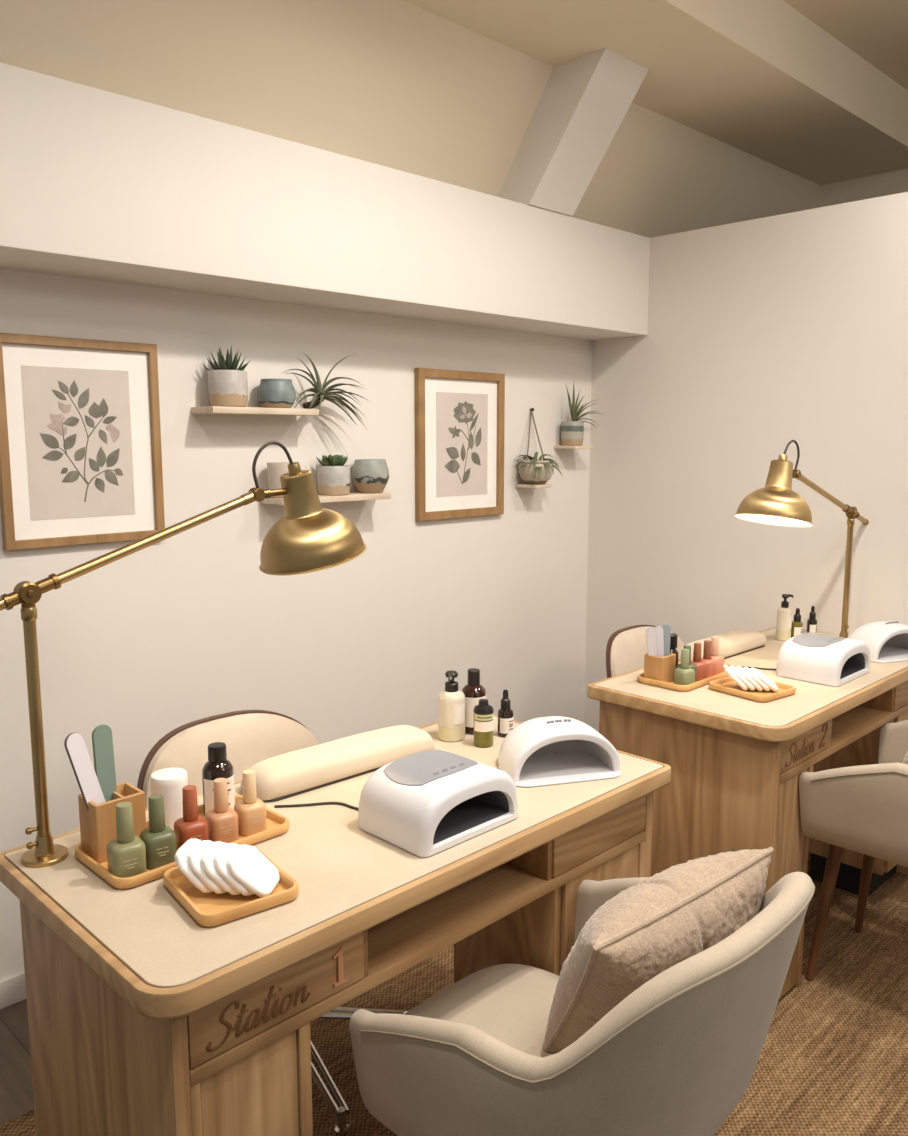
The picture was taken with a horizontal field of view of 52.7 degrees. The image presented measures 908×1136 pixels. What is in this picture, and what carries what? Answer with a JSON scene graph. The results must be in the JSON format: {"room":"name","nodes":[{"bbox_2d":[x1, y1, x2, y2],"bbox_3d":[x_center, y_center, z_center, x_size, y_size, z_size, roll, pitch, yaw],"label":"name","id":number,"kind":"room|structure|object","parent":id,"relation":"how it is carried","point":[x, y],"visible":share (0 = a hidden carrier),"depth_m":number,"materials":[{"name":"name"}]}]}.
{"room":"salon","nodes":[
{"label":"salon","id":0,"kind":"room"},
{"bbox_2d":[0,999,33,1125],"bbox_3d":[0.822,1.261,1.375,5.900,0.060,4.320,-8,11,-44],"label":"floor","id":1,"kind":"structure","parent":0,"point":[16,1085],"depth_m":2.08,"materials":[{"name":"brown wood"}]},
{"bbox_2d":[0,852,907,1135],"bbox_3d":[0.493,1.115,2.156,2.590,0.009,1.630,-8,11,-44],"label":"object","id":2,"kind":"structure","parent":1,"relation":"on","point":[833,1059],"depth_m":2.15,"materials":[{"name":"carpet"}]},
{"bbox_2d":[137,710,407,1135],"bbox_3d":[-0.393,0.750,2.033,0.567,0.748,0.558,8,11,44],"label":"chair","id":3,"kind":"object","parent":2,"relation":"on","point":[250,737],"visible":0.2,"depth_m":2.13,"materials":[{"name":"beige fabric"}]},
{"bbox_2d":[0,714,670,1135],"bbox_3d":[-0.147,0.798,1.720,1.131,0.742,0.558,-8,11,-44],"label":"desk","id":4,"kind":"object","parent":2,"relation":"on","point":[145,1018],"visible":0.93,"depth_m":1.34,"materials":[{"name":"brown wood"}]},
{"bbox_2d":[74,795,289,888],"bbox_3d":[-0.441,0.444,1.508,0.310,0.018,0.178,-8,11,-44],"label":"tray","id":5,"kind":"object","parent":4,"relation":"on","point":[277,824],"visible":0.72,"depth_m":1.43,"materials":[{"name":"brown wood"}]},
{"bbox_2d":[78,782,146,862],"bbox_3d":[-0.547,0.406,1.469,0.082,0.094,0.066,-8,11,-44],"label":"file holder","id":6,"kind":"object","parent":5,"relation":"on","point":[97,824],"visible":0.68,"depth_m":1.44,"materials":[{"name":"brown wood"}]},
{"bbox_2d":[64,733,105,810],"bbox_3d":[-0.570,0.350,1.439,0.068,0.192,0.023,-3,9,-20],"label":"file","id":7,"kind":"object","parent":6,"relation":"in","point":[74,743],"visible":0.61,"depth_m":1.43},
{"bbox_2d":[92,724,116,801],"bbox_3d":[-0.559,0.345,1.471,0.014,0.191,0.033,7,10,39],"label":"file","id":8,"kind":"object","parent":6,"relation":"in","point":[102,740],"visible":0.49,"depth_m":1.47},
{"bbox_2d":[107,802,146,877],"bbox_3d":[-0.495,0.410,1.383,0.050,0.111,0.050,-6,10,-35],"label":"bottle","id":9,"kind":"object","parent":5,"relation":"on","point":[126,853],"visible":0.94,"depth_m":1.37,"materials":[{"name":"glass"}]},
{"bbox_2d":[139,794,175,868],"bbox_3d":[-0.461,0.406,1.425,0.048,0.107,0.048,-6,10,-35],"label":"bottle","id":10,"kind":"object","parent":5,"relation":"on","point":[159,839],"visible":0.9,"depth_m":1.41,"materials":[{"name":"green glass"}]},
{"bbox_2d":[150,768,187,830],"bbox_3d":[-0.480,0.393,1.549,0.060,0.098,0.060,-8,11,-44],"label":"jar","id":11,"kind":"object","parent":5,"relation":"on","point":[168,782],"visible":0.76,"depth_m":1.52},
{"bbox_2d":[174,785,208,849],"bbox_3d":[-0.422,0.401,1.467,0.047,0.105,0.047,-6,10,-35],"label":"bottle","id":12,"kind":"object","parent":5,"relation":"on","point":[192,825],"visible":0.86,"depth_m":1.45,"materials":[{"name":"glass"}]},
{"bbox_2d":[202,742,234,814],"bbox_3d":[-0.414,0.371,1.610,0.055,0.125,0.055,-8,11,-44],"label":"lotion bottle","id":13,"kind":"object","parent":5,"relation":"on","point":[217,765],"visible":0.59,"depth_m":1.59,"materials":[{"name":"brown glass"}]},
{"bbox_2d":[205,778,238,842],"bbox_3d":[-0.382,0.397,1.504,0.046,0.103,0.046,-6,10,-35],"label":"bottle","id":14,"kind":"object","parent":5,"relation":"on","point":[222,820],"visible":0.91,"depth_m":1.49,"materials":[{"name":"beige glass"}]},
{"bbox_2d":[234,770,266,835],"bbox_3d":[-0.343,0.392,1.541,0.046,0.103,0.046,-6,10,-35],"label":"bottle","id":15,"kind":"object","parent":5,"relation":"on","point":[251,811],"visible":0.93,"depth_m":1.53,"materials":[{"name":"beige glass"}]},
{"bbox_2d":[0,441,366,867],"bbox_3d":[-0.492,0.107,1.614,0.759,0.655,0.209,-6,10,-37],"label":"desk lamp","id":16,"kind":"object","parent":4,"relation":"on","point":[310,537],"visible":1,"depth_m":1.65,"materials":[{"name":"gold metal"}]},
{"bbox_2d":[163,850,298,926],"bbox_3d":[-0.329,0.466,1.348,0.152,0.020,0.172,-6,10,-36],"label":"tray","id":17,"kind":"object","parent":4,"relation":"on","point":[211,909],"visible":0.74,"depth_m":1.31,"materials":[{"name":"brown wood"}]},
{"bbox_2d":[174,838,212,892],"bbox_3d":[-0.372,0.438,1.349,0.061,0.062,0.080,1,8,9],"label":"pad","id":18,"kind":"object","parent":17,"relation":"on","point":[181,859],"visible":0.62,"depth_m":1.31,"materials":[{"name":"white fabric"}]},
{"bbox_2d":[187,840,226,893],"bbox_3d":[-0.352,0.439,1.347,0.062,0.062,0.080,2,8,12],"label":"pad","id":19,"kind":"object","parent":17,"relation":"on","point":[194,857],"visible":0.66,"depth_m":1.31,"materials":[{"name":"white fabric"}]},
{"bbox_2d":[200,841,240,894],"bbox_3d":[-0.332,0.439,1.344,0.063,0.059,0.080,1,8,4],"label":"pad","id":20,"kind":"object","parent":17,"relation":"on","point":[207,863],"visible":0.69,"depth_m":1.31,"materials":[{"name":"white fabric"}]},
{"bbox_2d":[213,843,253,895],"bbox_3d":[-0.313,0.441,1.342,0.064,0.060,0.080,2,8,12],"label":"pad","id":21,"kind":"object","parent":17,"relation":"on","point":[220,859],"visible":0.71,"depth_m":1.31,"materials":[{"name":"white fabric"}]},
{"bbox_2d":[226,844,279,896],"bbox_3d":[-0.292,0.442,1.340,0.065,0.057,0.080,1,8,5],"label":"pad","id":22,"kind":"object","parent":17,"relation":"on","point":[247,864],"visible":1,"depth_m":1.33,"materials":[{"name":"white fabric"}]},
{"bbox_2d":[274,802,358,809],"bbox_3d":[-0.224,0.427,1.651,0.197,0.013,0.042,2,8,12],"label":"power cord","id":23,"kind":"object","parent":4,"relation":"on","point":[318,803],"visible":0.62,"depth_m":1.66,"materials":[{"name":"black rubber"}]},
{"bbox_2d":[240,725,433,801],"bbox_3d":[-0.222,0.378,1.837,0.425,0.056,0.105,-7,11,-42],"label":"cushion","id":24,"kind":"object","parent":4,"relation":"on","point":[290,774],"visible":0.8,"depth_m":1.78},
{"bbox_2d":[358,750,517,857],"bbox_3d":[-0.028,0.390,1.585,0.234,0.104,0.180,-8,11,-44],"label":"lamp","id":25,"kind":"object","parent":4,"relation":"on","point":[424,804],"visible":1,"depth_m":1.53,"materials":[{"name":"white plastic"}]},
{"bbox_2d":[438,670,464,741],"bbox_3d":[-0.005,0.303,2.025,0.061,0.153,0.061,-6,10,-36],"label":"pump bottle","id":26,"kind":"object","parent":4,"relation":"on","point":[451,701],"visible":1,"depth_m":2.00,"materials":[{"name":"beige plastic"}]},
{"bbox_2d":[462,668,485,734],"bbox_3d":[0.044,0.300,2.074,0.056,0.144,0.056,-8,11,-44],"label":"lotion bottle","id":27,"kind":"object","parent":4,"relation":"on","point":[473,690],"visible":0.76,"depth_m":2.05,"materials":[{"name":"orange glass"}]},
{"bbox_2d":[473,699,493,747],"bbox_3d":[0.064,0.335,1.984,0.044,0.101,0.045,-8,11,-44],"label":"oil bottle","id":28,"kind":"object","parent":4,"relation":"on","point":[483,712],"visible":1,"depth_m":1.97,"materials":[{"name":"green glass"}]},
{"bbox_2d":[497,689,512,737],"bbox_3d":[0.115,0.323,2.048,0.036,0.106,0.036,-8,11,-44],"label":"dropper bottle","id":29,"kind":"object","parent":4,"relation":"on","point":[505,714],"visible":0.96,"depth_m":2.04,"materials":[{"name":"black glass"}]},
{"bbox_2d":[498,716,620,786],"bbox_3d":[0.202,0.351,1.856,0.230,0.104,0.194,-2,8,-16],"label":"lamp","id":30,"kind":"object","parent":4,"relation":"on","point":[550,750],"visible":0.99,"depth_m":1.81,"materials":[{"name":"white plastic"}]},
{"bbox_2d":[547,719,570,723],"bbox_3d":[0.209,0.306,1.827,0.051,0.006,0.004,-2,8,-16],"label":"print","id":31,"kind":"object","parent":30,"relation":"on","point":[565,720],"depth_m":1.82},
{"bbox_2d":[349,872,814,1135],"bbox_3d":[0.181,0.809,1.403,0.616,0.806,0.588,8,11,44],"label":"armchair","id":32,"kind":"object","parent":2,"relation":"on","point":[676,1056],"visible":0.77,"depth_m":1.13,"materials":[{"name":"fabric"}]},
{"bbox_2d":[542,847,773,1053],"bbox_3d":[0.309,0.593,1.410,0.379,0.343,0.235,-4,9,-26],"label":"throw pillow","id":33,"kind":"object","parent":32,"relation":"on","point":[675,914],"visible":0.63,"depth_m":1.31,"materials":[{"name":"fabric"}]},
{"bbox_2d":[606,625,683,677],"bbox_3d":[0.811,0.600,3.183,0.567,0.721,0.558,8,11,44],"label":"chair","id":34,"kind":"object","parent":2,"relation":"on","point":[626,648],"visible":0.16,"depth_m":3.23,"materials":[{"name":"beige fabric"}]},
{"bbox_2d":[587,627,907,998],"bbox_3d":[0.950,0.654,2.728,1.131,0.742,0.558,-8,11,-44],"label":"desk","id":35,"kind":"object","parent":2,"relation":"on","point":[737,764],"visible":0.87,"depth_m":2.32,"materials":[{"name":"brown wood"}]},
{"bbox_2d":[637,659,736,691],"bbox_3d":[0.653,0.296,2.550,0.300,0.018,0.160,-8,11,-44],"label":"tray","id":36,"kind":"object","parent":35,"relation":"on","point":[640,677],"visible":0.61,"depth_m":2.45,"materials":[{"name":"brown wood"}]},
{"bbox_2d":[644,653,675,682],"bbox_3d":[0.559,0.271,2.490,0.066,0.075,0.060,-8,11,-44],"label":"file holder","id":37,"kind":"object","parent":36,"relation":"on","point":[655,667],"visible":0.81,"depth_m":2.47,"materials":[{"name":"brown wood"}]},
{"bbox_2d":[646,627,657,655],"bbox_3d":[0.537,0.228,2.471,0.042,0.141,0.020,1,8,5],"label":"file","id":38,"kind":"object","parent":37,"relation":"in","point":[650,632],"visible":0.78,"depth_m":2.46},
{"bbox_2d":[654,626,663,656],"bbox_3d":[0.554,0.226,2.475,0.033,0.144,0.016,1,8,8],"label":"file","id":39,"kind":"object","parent":37,"relation":"in","point":[659,629],"visible":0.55,"depth_m":2.46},
{"bbox_2d":[662,624,670,656],"bbox_3d":[0.571,0.223,2.479,0.027,0.148,0.015,1,8,8],"label":"file","id":40,"kind":"object","parent":37,"relation":"in","point":[667,629],"visible":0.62,"depth_m":2.47,"materials":[{"name":"grey"}]},
{"bbox_2d":[670,633,678,666],"bbox_3d":[0.601,0.241,2.542,0.043,0.118,0.043,-8,11,-44],"label":"lotion bottle","id":41,"kind":"object","parent":36,"relation":"on","point":[674,637],"visible":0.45,"depth_m":2.52,"materials":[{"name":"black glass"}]},
{"bbox_2d":[674,649,694,684],"bbox_3d":[0.614,0.266,2.439,0.045,0.100,0.045,-5,10,-32],"label":"bottle","id":42,"kind":"object","parent":36,"relation":"on","point":[683,675],"visible":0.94,"depth_m":2.43,"materials":[{"name":"glass"}]},
{"bbox_2d":[676,645,696,681],"bbox_3d":[0.630,0.259,2.483,0.045,0.100,0.045,-5,10,-32],"label":"bottle","id":43,"kind":"object","parent":36,"relation":"on","point":[692,666],"visible":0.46,"depth_m":2.47,"materials":[{"name":"green glass"}]},
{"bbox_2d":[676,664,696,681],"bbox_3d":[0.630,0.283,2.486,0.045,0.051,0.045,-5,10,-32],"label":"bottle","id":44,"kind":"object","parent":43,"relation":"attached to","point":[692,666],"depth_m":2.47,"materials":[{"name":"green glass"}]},
{"bbox_2d":[691,642,706,680],"bbox_3d":[0.667,0.255,2.513,0.045,0.100,0.045,-5,10,-32],"label":"bottle","id":45,"kind":"object","parent":36,"relation":"on","point":[701,666],"visible":0.82,"depth_m":2.50,"materials":[{"name":"pink glass"}]},
{"bbox_2d":[701,640,716,677],"bbox_3d":[0.702,0.251,2.542,0.045,0.100,0.045,-5,10,-32],"label":"bottle","id":46,"kind":"object","parent":36,"relation":"on","point":[711,663],"visible":0.83,"depth_m":2.53,"materials":[{"name":"pink glass"}]},
{"bbox_2d":[711,636,723,674],"bbox_3d":[0.732,0.244,2.576,0.046,0.103,0.046,-5,10,-32],"label":"bottle","id":47,"kind":"object","parent":36,"relation":"on","point":[715,655],"visible":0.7,"depth_m":2.56,"materials":[{"name":"pink glass"}]},
{"bbox_2d":[678,630,765,660],"bbox_3d":[0.835,0.238,2.838,0.400,0.052,0.100,-8,11,-43],"label":"cushion","id":48,"kind":"object","parent":35,"relation":"on","point":[738,642],"visible":0.69,"depth_m":2.82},
{"bbox_2d":[709,677,795,701],"bbox_3d":[0.783,0.316,2.411,0.156,0.018,0.178,-6,10,-36],"label":"tray","id":49,"kind":"object","parent":35,"relation":"on","point":[727,685],"visible":0.7,"depth_m":2.38,"materials":[{"name":"brown wood"}]},
{"bbox_2d":[722,665,747,690],"bbox_3d":[0.742,0.289,2.416,0.062,0.060,0.080,1,8,8],"label":"pad","id":50,"kind":"object","parent":49,"relation":"on","point":[726,668],"visible":0.93,"depth_m":2.38,"materials":[{"name":"white fabric"}]},
{"bbox_2d":[730,665,754,690],"bbox_3d":[0.760,0.290,2.414,0.064,0.061,0.080,2,8,13],"label":"pad","id":51,"kind":"object","parent":49,"relation":"on","point":[735,671],"visible":0.86,"depth_m":2.38,"materials":[{"name":"white fabric"}]},
{"bbox_2d":[736,666,762,690],"bbox_3d":[0.779,0.291,2.412,0.064,0.058,0.080,1,8,6],"label":"pad","id":52,"kind":"object","parent":49,"relation":"on","point":[741,670],"visible":0.8,"depth_m":2.38,"materials":[{"name":"white fabric"}]},
{"bbox_2d":[743,667,769,690],"bbox_3d":[0.797,0.292,2.410,0.066,0.058,0.080,2,8,13],"label":"pad","id":53,"kind":"object","parent":49,"relation":"on","point":[748,671],"visible":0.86,"depth_m":2.37,"materials":[{"name":"white fabric"}]},
{"bbox_2d":[750,667,777,691],"bbox_3d":[0.816,0.293,2.408,0.067,0.055,0.080,1,8,7],"label":"pad","id":54,"kind":"object","parent":49,"relation":"on","point":[760,676],"visible":0.97,"depth_m":2.37,"materials":[{"name":"white fabric"}]},
{"bbox_2d":[742,666,775,669],"bbox_3d":[0.837,0.285,2.641,0.221,0.014,0.035,2,8,11],"label":"power cord","id":55,"kind":"object","parent":35,"relation":"on","point":[742,666],"visible":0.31,"depth_m":2.64,"materials":[{"name":"black rubber"}]},
{"bbox_2d":[776,594,793,640],"bbox_3d":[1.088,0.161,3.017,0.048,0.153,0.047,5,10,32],"label":"pump bottle","id":56,"kind":"object","parent":35,"relation":"on","point":[784,613],"visible":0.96,"depth_m":3.00,"materials":[{"name":"beige plastic"}]},
{"bbox_2d":[791,608,802,637],"bbox_3d":[1.133,0.184,3.025,0.038,0.106,0.038,-8,11,-44],"label":"dropper bottle","id":57,"kind":"object","parent":35,"relation":"on","point":[797,625],"visible":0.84,"depth_m":3.01,"materials":[{"name":"green glass"}]},
{"bbox_2d":[734,440,868,638],"bbox_3d":[1.106,-0.050,2.722,0.759,0.655,0.209,-6,10,-37],"label":"desk lamp","id":58,"kind":"object","parent":35,"relation":"on","point":[775,503],"visible":0.92,"depth_m":2.53,"materials":[{"name":"gold metal"}]},
{"bbox_2d":[806,606,816,632],"bbox_3d":[1.198,0.178,3.064,0.033,0.106,0.033,-8,11,-44],"label":"dropper bottle","id":59,"kind":"object","parent":35,"relation":"on","point":[811,622],"visible":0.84,"depth_m":3.05,"materials":[{"name":"black glass"}]},
{"bbox_2d":[776,633,869,686],"bbox_3d":[1.041,0.248,2.583,0.234,0.104,0.180,-8,11,-44],"label":"lamp","id":60,"kind":"object","parent":35,"relation":"on","point":[834,661],"visible":1,"depth_m":2.52,"materials":[{"name":"white plastic"}]},
{"bbox_2d":[847,621,907,662],"bbox_3d":[1.329,0.213,2.826,0.230,0.104,0.194,-3,9,-21],"label":"lamp","id":61,"kind":"object","parent":35,"relation":"on","point":[886,641],"visible":0.8,"depth_m":2.78,"materials":[{"name":"white plastic"}]},
{"bbox_2d":[799,720,907,979],"bbox_3d":[1.171,0.676,2.335,0.616,0.806,0.588,8,11,44],"label":"armchair","id":62,"kind":"object","parent":2,"relation":"on","point":[863,809],"visible":0.92,"depth_m":2.17,"materials":[{"name":"fabric"}]},
{"bbox_2d":[902,751,907,764],"bbox_3d":[1.300,0.461,2.342,0.379,0.343,0.235,-4,9,-26],"label":"throw pillow","id":63,"kind":"object","parent":62,"relation":"on","point":[905,760],"visible":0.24,"depth_m":2.34,"materials":[{"name":"fabric"}]},
{"bbox_2d":[0,268,591,979],"bbox_3d":[-1.118,0.194,2.268,4.600,1.800,0.120,-8,11,-44],"label":"wall","id":64,"kind":"structure","parent":0,"point":[185,627],"depth_m":2.75,"materials":[{"name":"beige paint"}]},
{"bbox_2d":[0,971,26,1008],"bbox_3d":[-1.071,1.056,2.344,4.600,0.072,0.012,-8,11,-44],"label":"baseboard","id":65,"kind":"structure","parent":64,"relation":"attached to","point":[12,988],"depth_m":2.30,"materials":[{"name":"paint"}]},
{"bbox_2d":[0,333,164,550],"bbox_3d":[-0.925,-0.312,2.287,0.406,0.506,0.022,-8,11,-44],"label":"framed print","id":66,"kind":"object","parent":64,"relation":"attached to","point":[81,452],"visible":1,"depth_m":2.28,"materials":[{"name":"white paper"}]},
{"bbox_2d":[191,406,318,415],"bbox_3d":[-0.554,-0.440,2.575,0.345,0.018,0.115,-8,11,-44],"label":"wall shelf","id":67,"kind":"object","parent":64,"relation":"attached to","point":[225,410],"visible":1,"depth_m":2.51,"materials":[{"name":"brown wood"}]},
{"bbox_2d":[201,346,249,406],"bbox_3d":[-0.619,-0.521,2.489,0.128,0.166,0.124,-3,9,-22],"label":"aloe","id":68,"kind":"object","parent":67,"relation":"on","point":[227,386],"visible":0.97,"depth_m":2.46,"materials":[{"name":"ceramic"}]},
{"bbox_2d":[208,370,247,406],"bbox_3d":[-0.616,-0.487,2.498,0.105,0.097,0.105,-8,11,-44],"label":"pot","id":69,"kind":"object","parent":68,"relation":"attached to","point":[228,388],"depth_m":2.45,"materials":[{"name":"ceramic"}]},
{"bbox_2d":[257,379,295,407],"bbox_3d":[-0.505,-0.495,2.607,0.109,0.081,0.109,-8,11,-44],"label":"ceramic bowl","id":70,"kind":"object","parent":67,"relation":"on","point":[272,393],"visible":0.9,"depth_m":2.57,"materials":[{"name":"blue ceramic"}]},
{"bbox_2d":[283,353,366,426],"bbox_3d":[-0.378,-0.518,2.690,0.334,0.229,0.101,-7,11,-40],"label":"air plant","id":71,"kind":"object","parent":67,"relation":"on","point":[322,394],"visible":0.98,"depth_m":2.70,"materials":[{"name":"green plant"}]},
{"bbox_2d":[260,492,390,504],"bbox_3d":[-0.382,-0.212,2.777,0.405,0.018,0.118,-8,11,-44],"label":"wall shelf","id":72,"kind":"object","parent":64,"relation":"attached to","point":[352,496],"visible":0.69,"depth_m":2.75,"materials":[{"name":"brown wood"}]},
{"bbox_2d":[267,462,289,497],"bbox_3d":[-0.494,-0.255,2.652,0.091,0.100,0.091,-8,11,-44],"label":"ceramic pot","id":73,"kind":"object","parent":72,"relation":"on","point":[275,470],"visible":0.5,"depth_m":2.61,"materials":[{"name":"beige ceramic"}]},
{"bbox_2d":[316,454,349,495],"bbox_3d":[-0.365,-0.282,2.775,0.106,0.121,0.103,-8,11,-44],"label":"potted succulent","id":74,"kind":"object","parent":72,"relation":"on","point":[333,475],"visible":1,"depth_m":2.74,"materials":[{"name":"white ceramic"}]},
{"bbox_2d":[351,459,388,492],"bbox_3d":[-0.263,-0.289,2.879,0.119,0.104,0.119,-8,11,-44],"label":"ceramic pot","id":75,"kind":"object","parent":72,"relation":"on","point":[368,475],"visible":1,"depth_m":2.83,"materials":[{"name":"grey ceramic"}]},
{"bbox_2d":[415,368,504,520],"bbox_3d":[0.027,-0.432,3.222,0.425,0.510,0.022,-8,11,-44],"label":"framed print","id":76,"kind":"object","parent":64,"relation":"attached to","point":[460,415],"visible":1,"depth_m":3.21,"materials":[{"name":"white paper"}]},
{"bbox_2d":[515,484,551,487],"bbox_3d":[0.299,-0.310,3.454,0.090,0.012,0.105,-8,11,-44],"label":"wall shelf","id":77,"kind":"object","parent":64,"relation":"attached to","point":[516,485],"visible":0.9,"depth_m":3.43,"materials":[{"name":"brown wood"}]},
{"bbox_2d":[513,408,562,484],"bbox_3d":[0.306,-0.456,3.427,0.191,0.285,0.198,-8,11,-44],"label":"planter","id":78,"kind":"object","parent":64,"relation":"hanging from","point":[533,471],"visible":1,"depth_m":3.40,"materials":[{"name":"ceramic"}]},
{"bbox_2d":[518,460,553,484],"bbox_3d":[0.308,-0.360,3.442,0.134,0.090,0.134,-8,11,-44],"label":"bowl","id":79,"kind":"object","parent":78,"relation":"on","point":[534,472],"depth_m":3.39,"materials":[{"name":"ceramic"}]},
{"bbox_2d":[554,445,593,448],"bbox_3d":[0.472,-0.476,3.604,0.123,0.012,0.105,-8,11,-44],"label":"wall shelf","id":80,"kind":"object","parent":64,"relation":"attached to","point":[560,446],"visible":0.88,"depth_m":3.57,"materials":[{"name":"brown wood"}]},
{"bbox_2d":[561,384,605,445],"bbox_3d":[0.512,-0.610,3.605,0.219,0.253,0.108,-8,11,-44],"label":"potted grass plant","id":81,"kind":"object","parent":80,"relation":"on","point":[572,432],"visible":1,"depth_m":3.55,"materials":[{"name":"green plant"}]},
{"bbox_2d":[0,62,649,339],"bbox_3d":[-1.025,-0.862,2.023,4.600,0.360,0.384,-8,11,-44],"label":"soffit","id":82,"kind":"structure","parent":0,"point":[96,184],"depth_m":2.34,"materials":[{"name":"white paint"}]},
{"bbox_2d":[498,48,648,215],"bbox_3d":[0.359,-1.377,2.980,0.226,0.390,0.482,-8,11,-44],"label":"beam","id":83,"kind":"structure","parent":82,"relation":"attached to","point":[584,101],"depth_m":2.89,"materials":[{"name":"beige paint"}]},
{"bbox_2d":[0,0,819,237],"bbox_3d":[-0.559,-1.287,2.349,5.800,0.390,0.475,-8,11,-44],"label":"ceiling","id":84,"kind":"structure","parent":0,"point":[400,85],"depth_m":2.51,"materials":[{"name":"beige paint"}]},
{"bbox_2d":[404,0,907,184],"bbox_3d":[-0.392,-1.605,2.134,5.800,0.300,0.970,-8,11,-44],"label":"ceiling","id":85,"kind":"structure","parent":0,"point":[761,79],"depth_m":2.95,"materials":[{"name":"beige paint"}]},
{"bbox_2d":[584,192,907,731],"bbox_3d":[2.026,-0.006,2.400,0.090,2.160,4.320,-8,11,-44],"label":"wall","id":86,"kind":"structure","parent":0,"point":[765,334],"depth_m":3.25,"materials":[{"name":"beige paint"}]},
{"bbox_2d":[783,0,907,89],"bbox_3d":[1.128,-1.487,0.600,5.800,0.100,3.350,-8,11,-44],"label":"ceiling","id":87,"kind":"structure","parent":0,"point":[876,31],"depth_m":3.01,"materials":[{"name":"beige paint"}]},
{"bbox_2d":[805,168,907,209],"bbox_3d":[2.882,-0.517,3.183,0.100,2.950,4.320,-8,11,-44],"label":"wall","id":88,"kind":"structure","parent":0,"point":[892,182],"depth_m":4.05,"materials":[{"name":"beige paint"}]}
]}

